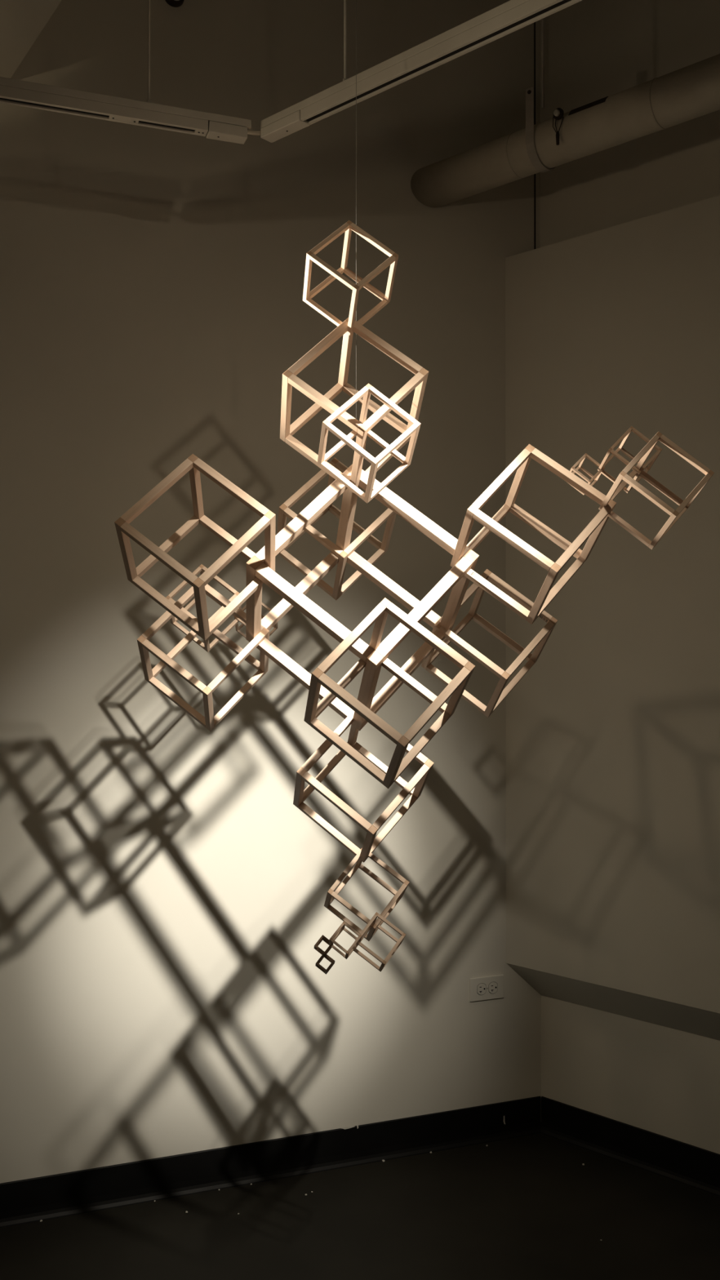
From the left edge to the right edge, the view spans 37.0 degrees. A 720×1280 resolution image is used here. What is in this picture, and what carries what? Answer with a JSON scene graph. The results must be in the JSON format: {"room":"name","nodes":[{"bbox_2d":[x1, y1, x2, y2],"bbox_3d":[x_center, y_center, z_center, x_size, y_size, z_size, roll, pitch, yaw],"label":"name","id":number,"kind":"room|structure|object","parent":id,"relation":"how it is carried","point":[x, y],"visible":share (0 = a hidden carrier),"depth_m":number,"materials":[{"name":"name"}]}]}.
{"room":"museum","nodes":[
{"label":"museum","id":0,"kind":"room"},
{"bbox_2d":[0,0,541,1183],"bbox_3d":[-1.290,-0.356,2.742,4.500,3.750,0.120,0,0,-20],"label":"wall","id":1,"kind":"structure","parent":0,"point":[164,886],"depth_m":3.02,"materials":[{"name":"paint"}]},
{"bbox_2d":[164,0,183,7],"bbox_3d":[-0.510,-1.776,2.959,0.056,0.056,0.026,0,0,-20],"label":"junction box","id":2,"kind":"object","parent":1,"relation":"attached to","point":[175,3],"visible":1,"depth_m":2.96,"materials":[{"name":"paint"}]},
{"bbox_2d":[0,1096,541,1227],"bbox_3d":[-1.363,1.462,2.630,4.096,0.112,0.016,0,0,-20],"label":"baseboard","id":3,"kind":"structure","parent":1,"relation":"attached to","point":[36,1199],"depth_m":3.02,"materials":[{"name":"black rubber"}]},
{"bbox_2d":[469,974,503,1001],"bbox_3d":[0.387,1.060,3.275,0.114,0.070,0.008,0,0,-20],"label":"power outlet","id":4,"kind":"object","parent":1,"relation":"attached to","point":[486,988],"visible":1,"depth_m":3.27,"materials":[{"name":"plastic"}]},
{"bbox_2d":[476,982,486,995],"bbox_3d":[0.369,1.060,3.266,0.031,0.037,0.001,0,0,-20],"label":"receptacle","id":5,"kind":"object","parent":4,"relation":"attached to","point":[481,987],"depth_m":3.26,"materials":[{"name":"plastic"}]},
{"bbox_2d":[488,982,497,993],"bbox_3d":[0.406,1.060,3.279,0.031,0.037,0.001,0,0,-20],"label":"receptacle","id":6,"kind":"object","parent":4,"relation":"attached to","point":[493,986],"depth_m":3.28,"materials":[{"name":"plastic"}]},
{"bbox_2d":[533,22,535,248],"bbox_3d":[0.545,-1.702,3.354,0.004,1.047,0.003,0,0,-20],"label":"trim","id":7,"kind":"structure","parent":1,"relation":"attached to","point":[534,22],"depth_m":3.35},
{"bbox_2d":[0,1133,719,1279],"bbox_3d":[0.000,1.556,0.839,9.000,0.100,8.700,0,0,0],"label":"floor","id":8,"kind":"structure","parent":0,"point":[527,1207],"depth_m":2.79,"materials":[{"name":"paint"}]},
{"bbox_2d":[505,195,719,1040],"bbox_3d":[1.940,-0.046,2.034,3.991,2.283,0.107,0,-1,42],"label":"wall","id":9,"kind":"structure","parent":0,"point":[613,731],"depth_m":3.05,"materials":[{"name":"paint"}]},
{"bbox_2d":[539,0,719,1154],"bbox_3d":[2.079,-0.361,2.063,4.020,3.750,0.120,0,-1,42],"label":"wall","id":10,"kind":"structure","parent":0,"point":[664,1081],"depth_m":3.15,"materials":[{"name":"paint"}]},
{"bbox_2d":[541,1096,719,1196],"bbox_3d":[1.969,1.460,2.057,3.800,0.108,0.016,0,-1,42],"label":"baseboard","id":11,"kind":"structure","parent":10,"relation":"attached to","point":[690,1165],"depth_m":3.12,"materials":[{"name":"black rubber"}]},
{"bbox_3d":[0.000,-2.294,0.866,9.000,0.100,8.700,0,0,0],"label":"ceiling","id":12,"kind":"structure","parent":0,"visible":0},
{"bbox_2d":[0,0,62,78],"bbox_3d":[-0.471,-1.852,1.698,0.500,0.771,2.430,0,0,-34],"label":"ceiling beam","id":13,"kind":"structure","parent":12,"relation":"attached to","point":[21,21],"depth_m":2.56,"materials":[{"name":"paint"}]},
{"bbox_2d":[0,0,251,144],"bbox_3d":[-1.370,-1.667,1.956,2.400,1.140,0.034,0,0,-20],"label":"track","id":14,"kind":"object","parent":12,"relation":"hanging from","point":[12,91],"visible":0.99,"depth_m":2.26,"materials":[{"name":"white metal"}]},
{"bbox_2d":[247,129,260,135],"bbox_3d":[-0.229,-1.113,2.359,0.048,0.011,0.009,0,0,-6],"label":"connector","id":15,"kind":"object","parent":14,"relation":"attached to","point":[249,131],"visible":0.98,"depth_m":2.35,"materials":[{"name":"white metal"}]},
{"bbox_2d":[355,0,356,439],"bbox_3d":[-0.007,-1.280,2.080,0.001,1.910,0.001,0,0,0],"label":"wire","id":16,"kind":"object","parent":12,"relation":"hanging from","point":[356,0],"visible":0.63,"depth_m":2.08,"materials":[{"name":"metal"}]},
{"bbox_2d":[114,220,714,974],"bbox_3d":[0.007,-0.068,2.160,1.000,1.430,1.005,0,0,-16],"label":"sculpture","id":17,"kind":"object","parent":16,"relation":"hanging from","point":[260,566],"visible":1,"depth_m":2.01,"materials":[{"name":"brown wood"}]},
{"bbox_2d":[260,0,582,142],"bbox_3d":[0.756,-1.671,1.497,2.600,1.137,0.035,0,-1,42],"label":"track","id":18,"kind":"object","parent":12,"relation":"hanging from","point":[508,17],"visible":1,"depth_m":2.08,"materials":[{"name":"white metal"}]},
{"bbox_2d":[525,17,555,173],"bbox_3d":[0.513,-1.764,2.963,0.053,0.931,0.133,0,-1,42],"label":"hanger","id":19,"kind":"object","parent":12,"relation":"hanging from","point":[535,162],"visible":0.8,"depth_m":2.92,"materials":[{"name":"black metal"}]},
{"bbox_2d":[410,53,719,207],"bbox_3d":[1.538,-1.369,2.036,3.630,0.123,0.123,0,-1,42],"label":"insulated pipe","id":20,"kind":"object","parent":19,"relation":"hanging from","point":[691,91],"visible":0.98,"depth_m":2.84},
{"bbox_2d":[552,107,564,145],"bbox_3d":[0.524,-1.366,2.861,0.034,0.097,0.023,0,-1,42],"label":"clamp","id":21,"kind":"object","parent":20,"relation":"attached to","point":[558,113],"visible":1,"depth_m":2.86,"materials":[{"name":"black metal"}]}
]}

